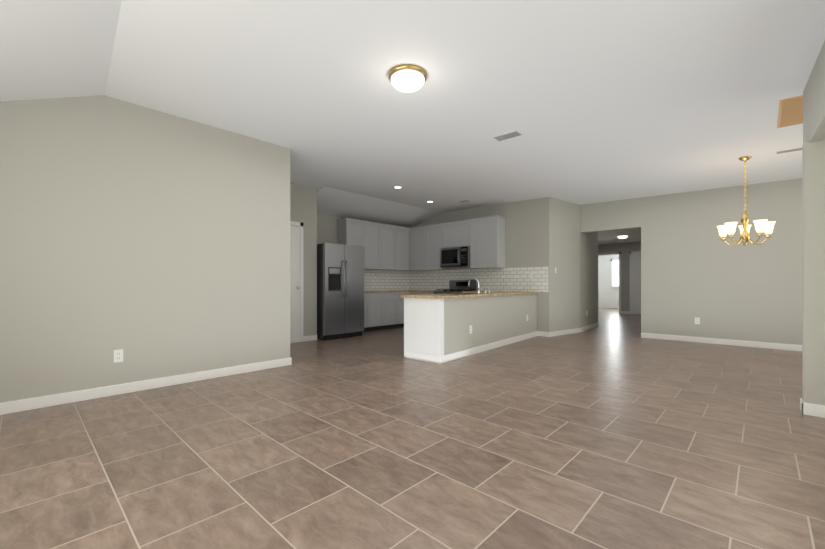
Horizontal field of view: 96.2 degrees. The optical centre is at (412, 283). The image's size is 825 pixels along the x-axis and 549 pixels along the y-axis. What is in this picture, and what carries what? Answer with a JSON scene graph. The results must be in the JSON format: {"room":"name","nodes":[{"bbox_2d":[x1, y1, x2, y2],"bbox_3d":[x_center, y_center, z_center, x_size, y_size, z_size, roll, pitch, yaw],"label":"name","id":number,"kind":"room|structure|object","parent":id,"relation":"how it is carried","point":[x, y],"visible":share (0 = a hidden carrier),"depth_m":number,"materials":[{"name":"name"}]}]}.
{"room":"empty living room","nodes":[
{"label":"empty living room","id":0,"kind":"room"},
{"bbox_2d":[0,0,121,101],"bbox_3d":[-1.185,-1.439,0.828,5.860,0.764,1.480,0,0,43],"label":"ceiling","id":1,"kind":"structure","parent":0,"point":[50,49],"depth_m":2.45,"materials":[{"name":"white paint"}]},
{"bbox_2d":[0,95,289,402],"bbox_3d":[-3.268,-0.455,4.048,1.589,2.970,3.310,0,0,43],"label":"wall","id":2,"kind":"structure","parent":0,"point":[153,244],"depth_m":3.52,"materials":[{"name":"grey paint"}]},
{"bbox_2d":[114,349,122,362],"bbox_3d":[-2.738,0.670,3.445,0.006,0.116,0.072,0,0,43],"label":"outlet","id":3,"kind":"object","parent":2,"relation":"attached to","point":[118,355],"visible":1,"depth_m":3.44,"materials":[{"name":"white plastic"}]},
{"bbox_2d":[0,311,824,417],"bbox_3d":[3.546,0.983,5.913,8.950,0.095,15.130,0,0,43],"label":"baseboard","id":4,"kind":"structure","parent":2,"relation":"attached to","point":[809,409],"depth_m":3.80,"materials":[{"name":"white wood"}]},
{"bbox_2d":[290,183,316,335],"bbox_3d":[-2.649,-0.455,6.557,0.950,2.970,1.590,0,0,43],"label":"wall","id":5,"kind":"structure","parent":0,"point":[303,204],"depth_m":6.68,"materials":[{"name":"grey paint"}]},
{"bbox_2d":[290,225,299,342],"bbox_3d":[-2.233,0.002,6.240,0.084,2.033,0.774,0,0,43],"label":"closet door","id":6,"kind":"structure","parent":5,"relation":"in","point":[294,283],"depth_m":6.47,"materials":[{"name":"white wood"}]},
{"bbox_2d":[290,221,302,341],"bbox_3d":[-2.259,-0.030,6.265,0.018,2.120,0.910,0,0,43],"label":"door frame","id":7,"kind":"structure","parent":5,"relation":"attached to","point":[293,223],"depth_m":6.56,"materials":[{"name":"white wood"}]},
{"bbox_2d":[317,214,392,290],"bbox_3d":[-1.264,-0.455,8.611,0.150,2.970,3.300,0,0,43],"label":"wall","id":8,"kind":"structure","parent":0,"point":[326,228],"depth_m":7.89,"materials":[{"name":"grey paint"}]},
{"bbox_2d":[337,218,368,269],"bbox_3d":[-1.335,-0.875,8.181,0.332,1.070,0.558,0,0,43],"label":"upper cabinet","id":9,"kind":"object","parent":8,"relation":"attached to","point":[349,231],"depth_m":8.07,"materials":[{"name":"grey paint"}]},
{"bbox_2d":[369,221,384,269],"bbox_3d":[-1.017,-0.875,8.518,0.332,1.070,0.620,0,0,43],"label":"upper cabinet","id":10,"kind":"object","parent":8,"relation":"attached to","point":[376,230],"depth_m":8.50,"materials":[{"name":"grey paint"}]},
{"bbox_2d":[364,270,409,290],"bbox_3d":[-0.878,-0.092,8.900,0.010,0.492,2.310,0,0,43],"label":"backsplash","id":11,"kind":"structure","parent":8,"relation":"attached to","point":[373,279],"depth_m":9.14,"materials":[{"name":"tile"}]},
{"bbox_2d":[385,224,392,269],"bbox_3d":[-0.678,-0.875,8.877,0.332,1.070,0.620,0,0,43],"label":"upper cabinet","id":12,"kind":"object","parent":8,"relation":"attached to","point":[388,228],"depth_m":8.77,"materials":[{"name":"grey paint"}]},
{"bbox_2d":[393,225,408,270],"bbox_3d":[-0.335,-0.875,9.190,0.403,1.070,0.557,0,0,43],"label":"upper cabinet","id":13,"kind":"object","parent":8,"relation":"attached to","point":[393,247],"depth_m":9.07,"materials":[{"name":"grey paint"}]},
{"bbox_2d":[317,186,439,227],"bbox_3d":[-0.827,-1.672,8.199,1.050,0.404,3.300,0,0,43],"label":"ceiling","id":14,"kind":"structure","parent":0,"point":[337,203],"depth_m":8.00,"materials":[{"name":"white paint"}]},
{"bbox_2d":[0,308,824,548],"bbox_3d":[4.102,1.060,7.196,10.700,0.060,18.500,0,0,43],"label":"floor","id":15,"kind":"structure","parent":0,"point":[613,430],"depth_m":2.23,"materials":[{"name":"tile"}]},
{"bbox_2d":[317,243,363,339],"bbox_3d":[-1.552,0.140,7.295,0.914,1.780,0.910,0,0,43],"label":"refrigerator","id":16,"kind":"object","parent":15,"relation":"on","point":[340,290],"visible":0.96,"depth_m":6.93,"materials":[{"name":"grey metal"}]},
{"bbox_2d":[362,294,373,331],"bbox_3d":[-1.275,0.611,8.033,0.622,0.840,0.503,0,0,43],"label":"base cabinet","id":17,"kind":"object","parent":15,"relation":"on","point":[368,298],"depth_m":7.95,"materials":[{"name":"grey paint"}]},
{"bbox_2d":[374,290,385,329],"bbox_3d":[-1.002,0.611,8.323,0.622,0.840,0.546,0,0,43],"label":"base cabinet","id":18,"kind":"object","parent":15,"relation":"on","point":[383,309],"depth_m":8.20,"materials":[{"name":"grey paint"}]},
{"bbox_2d":[364,290,377,293],"bbox_3d":[-0.650,0.172,8.690,0.630,0.036,2.338,0,0,43],"label":"countertop","id":19,"kind":"structure","parent":18,"relation":"on","point":[374,291],"depth_m":7.99,"materials":[{"name":"brown stone"}]},
{"bbox_2d":[462,291,502,292],"bbox_3d":[1.508,0.172,7.830,0.685,0.036,0.630,0,0,43],"label":"countertop","id":20,"kind":"structure","parent":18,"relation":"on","point":[462,291],"depth_m":7.65,"materials":[{"name":"brown stone"}]},
{"bbox_2d":[386,290,393,328],"bbox_3d":[-0.714,0.611,8.628,0.622,0.840,0.546,0,0,43],"label":"base cabinet","id":21,"kind":"object","parent":15,"relation":"on","point":[389,293],"depth_m":8.42,"materials":[{"name":"grey paint"}]},
{"bbox_2d":[394,290,409,327],"bbox_3d":[-0.419,0.611,8.904,0.673,0.840,0.511,0,0,43],"label":"base cabinet","id":22,"kind":"object","parent":15,"relation":"on","point":[398,301],"depth_m":8.63,"materials":[{"name":"grey paint"}]},
{"bbox_2d":[410,290,421,294],"bbox_3d":[0.284,0.611,8.942,0.445,0.840,0.691,0,0,43],"label":"base cabinet","id":23,"kind":"object","parent":15,"relation":"on","point":[412,292],"depth_m":8.81,"materials":[{"name":"grey paint"}]},
{"bbox_2d":[404,299,432,362],"bbox_3d":[0.769,0.610,5.920,0.719,0.839,2.256,0,0,43],"label":"base cabinet","id":24,"kind":"object","parent":15,"relation":"on","point":[418,313],"depth_m":5.01,"materials":[{"name":"grey paint"}]},
{"bbox_2d":[422,290,442,293],"bbox_3d":[0.540,0.611,8.748,0.444,0.840,0.622,0,0,43],"label":"base cabinet","id":25,"kind":"object","parent":15,"relation":"on","point":[423,291],"depth_m":8.58,"materials":[{"name":"grey paint"}]},
{"bbox_2d":[433,280,477,293],"bbox_3d":[0.942,0.470,8.290,0.758,1.120,0.711,0,0,43],"label":"range","id":26,"kind":"object","parent":15,"relation":"on","point":[457,286],"visible":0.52,"depth_m":8.36,"materials":[{"name":"silver metal"}]},
{"bbox_2d":[433,295,537,363],"bbox_3d":[1.370,0.610,6.099,0.348,0.839,3.327,0,0,43],"label":"half wall","id":27,"kind":"structure","parent":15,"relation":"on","point":[436,328],"depth_m":5.57,"materials":[{"name":"grey paint"}]},
{"bbox_2d":[401,291,538,298],"bbox_3d":[1.167,0.173,6.247,0.906,0.035,3.394,0,0,43],"label":"countertop","id":28,"kind":"structure","parent":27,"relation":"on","point":[448,295],"depth_m":5.41,"materials":[{"name":"brown stone"}]},
{"bbox_2d":[468,278,481,293],"bbox_3d":[0.994,0.029,5.859,0.256,0.250,0.060,0,0,43],"label":"faucet","id":29,"kind":"object","parent":28,"relation":"on","point":[478,291],"visible":1,"depth_m":5.81,"materials":[{"name":"silver metal"}]},
{"bbox_2d":[105,0,824,211],"bbox_3d":[1.124,-1.727,3.963,10.400,0.349,9.310,0,0,43],"label":"ceiling","id":30,"kind":"structure","parent":0,"point":[595,101],"depth_m":3.14,"materials":[{"name":"white paint"}]},
{"bbox_2d":[388,64,426,91],"bbox_3d":[-0.038,-1.617,2.963,0.310,0.111,0.310,0,0,43],"label":"flush-mount dome light","id":31,"kind":"object","parent":30,"relation":"attached to","point":[407,78],"visible":1,"depth_m":2.88,"materials":[{"name":"white glass"}]},
{"bbox_2d":[491,130,523,141],"bbox_3d":[1.072,-1.666,4.170,0.320,0.019,0.170,0,0,43],"label":"ceiling vent","id":32,"kind":"object","parent":30,"relation":"in","point":[508,135],"visible":1,"depth_m":4.15,"materials":[{"name":"white plastic"}]},
{"bbox_2d":[717,156,775,245],"bbox_3d":[4.292,-1.055,4.777,0.573,1.150,0.557,0,0,43],"label":"chandelier","id":33,"kind":"object","parent":30,"relation":"hanging from","point":[761,226],"visible":1,"depth_m":4.72,"materials":[{"name":"gold metal"}]},
{"bbox_2d":[774,147,801,153],"bbox_3d":[4.607,-1.614,4.452,0.360,0.020,0.120,0,0,43],"label":"ceiling vent","id":34,"kind":"object","parent":30,"relation":"in","point":[788,150],"visible":0.69,"depth_m":4.48,"materials":[{"name":"white plastic"}]},
{"bbox_2d":[777,95,802,127],"bbox_3d":[3.706,-1.612,3.378,0.520,0.023,0.800,0,0,43],"label":"attic hatch","id":35,"kind":"object","parent":30,"relation":"in","point":[790,112],"visible":0.46,"depth_m":3.48,"materials":[{"name":"brown wood"}]},
{"bbox_2d":[411,197,597,331],"bbox_3d":[2.204,-0.455,9.418,4.090,2.970,2.630,0,0,43],"label":"wall","id":36,"kind":"structure","parent":0,"point":[543,232],"depth_m":7.61,"materials":[{"name":"grey paint"}]},
{"bbox_2d":[409,225,428,270],"bbox_3d":[0.240,-0.875,9.201,0.605,1.070,0.372,0,0,43],"label":"upper cabinet","id":37,"kind":"object","parent":36,"relation":"attached to","point":[418,236],"depth_m":9.09,"materials":[{"name":"grey paint"}]},
{"bbox_2d":[429,223,450,269],"bbox_3d":[0.590,-0.875,8.898,0.575,1.070,0.332,0,0,43],"label":"upper cabinet","id":38,"kind":"object","parent":36,"relation":"attached to","point":[435,229],"depth_m":8.73,"materials":[{"name":"grey paint"}]},
{"bbox_2d":[441,219,468,247],"bbox_3d":[1.080,-1.120,8.437,0.770,0.580,0.332,0,0,43],"label":"upper cabinet","id":39,"kind":"object","parent":36,"relation":"attached to","point":[455,234],"depth_m":8.33,"materials":[{"name":"grey paint"}]},
{"bbox_2d":[440,246,469,267],"bbox_3d":[1.038,-0.605,8.392,0.762,0.440,0.454,0,0,43],"label":"microwave","id":40,"kind":"object","parent":39,"relation":"attached to","point":[454,257],"visible":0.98,"depth_m":8.22,"materials":[{"name":"silver metal"}]},
{"bbox_2d":[410,267,547,291],"bbox_3d":[1.279,-0.092,8.471,3.738,0.492,0.012,0,0,43],"label":"backsplash","id":41,"kind":"structure","parent":36,"relation":"attached to","point":[505,279],"depth_m":8.03,"materials":[{"name":"tile"}]},
{"bbox_2d":[469,215,504,268],"bbox_3d":[1.606,-0.875,7.941,0.675,1.070,0.332,0,0,43],"label":"upper cabinet","id":42,"kind":"object","parent":36,"relation":"attached to","point":[486,234],"depth_m":7.78,"materials":[{"name":"grey paint"}]},
{"bbox_2d":[599,255,618,308],"bbox_3d":[8.851,-0.195,15.225,3.200,2.450,0.100,0,0,43],"label":"wall","id":43,"kind":"structure","parent":0,"point":[608,297],"depth_m":15.72,"materials":[{"name":"white paint"}]},
{"bbox_2d":[610,259,618,287],"bbox_3d":[8.791,-0.445,15.161,1.240,1.190,0.065,0,0,43],"label":"room window","id":44,"kind":"structure","parent":43,"relation":"in","point":[614,273],"depth_m":15.49,"materials":[{"name":"white glass"}]},
{"bbox_2d":[598,242,640,311],"bbox_3d":[7.352,-0.195,12.803,3.740,2.450,0.120,0,0,43],"label":"wall","id":45,"kind":"structure","parent":0,"point":[625,249],"depth_m":12.76,"materials":[{"name":"grey paint"}]},
{"bbox_2d":[598,251,640,313],"bbox_3d":[7.374,-0.035,12.688,2.070,2.130,0.018,0,0,43],"label":"door frame","id":46,"kind":"structure","parent":45,"relation":"attached to","point":[635,281],"depth_m":12.54,"materials":[{"name":"white wood"}]},
{"bbox_2d":[598,228,640,244],"bbox_3d":[6.273,-1.480,11.614,4.000,0.120,8.890,0,0,43],"label":"ceiling","id":47,"kind":"structure","parent":0,"point":[611,236],"depth_m":11.06,"materials":[{"name":"white paint"}]},
{"bbox_2d":[580,178,801,344],"bbox_3d":[5.771,-0.455,5.897,5.928,2.970,0.120,0,0,43],"label":"wall","id":48,"kind":"structure","parent":0,"point":[693,266],"depth_m":6.34,"materials":[{"name":"grey paint"}]},
{"bbox_2d":[695,318,699,323],"bbox_3d":[5.017,0.650,6.519,0.072,0.116,0.006,0,0,43],"label":"outlet","id":49,"kind":"object","parent":48,"relation":"attached to","point":[697,320],"visible":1,"depth_m":6.51,"materials":[{"name":"white plastic"}]},
{"bbox_2d":[802,140,824,405],"bbox_3d":[4.147,-0.050,2.035,2.755,2.160,0.150,0,0,43],"label":"wall","id":50,"kind":"structure","parent":0,"point":[813,272],"depth_m":2.89,"materials":[{"name":"grey paint"}]},
{"bbox_2d":[803,41,824,142],"bbox_3d":[3.724,-1.525,1.500,2.743,0.830,1.930,0,0,40],"label":"soffit","id":51,"kind":"structure","parent":0,"point":[814,110],"depth_m":2.73,"materials":[{"name":"grey paint"}]}
]}

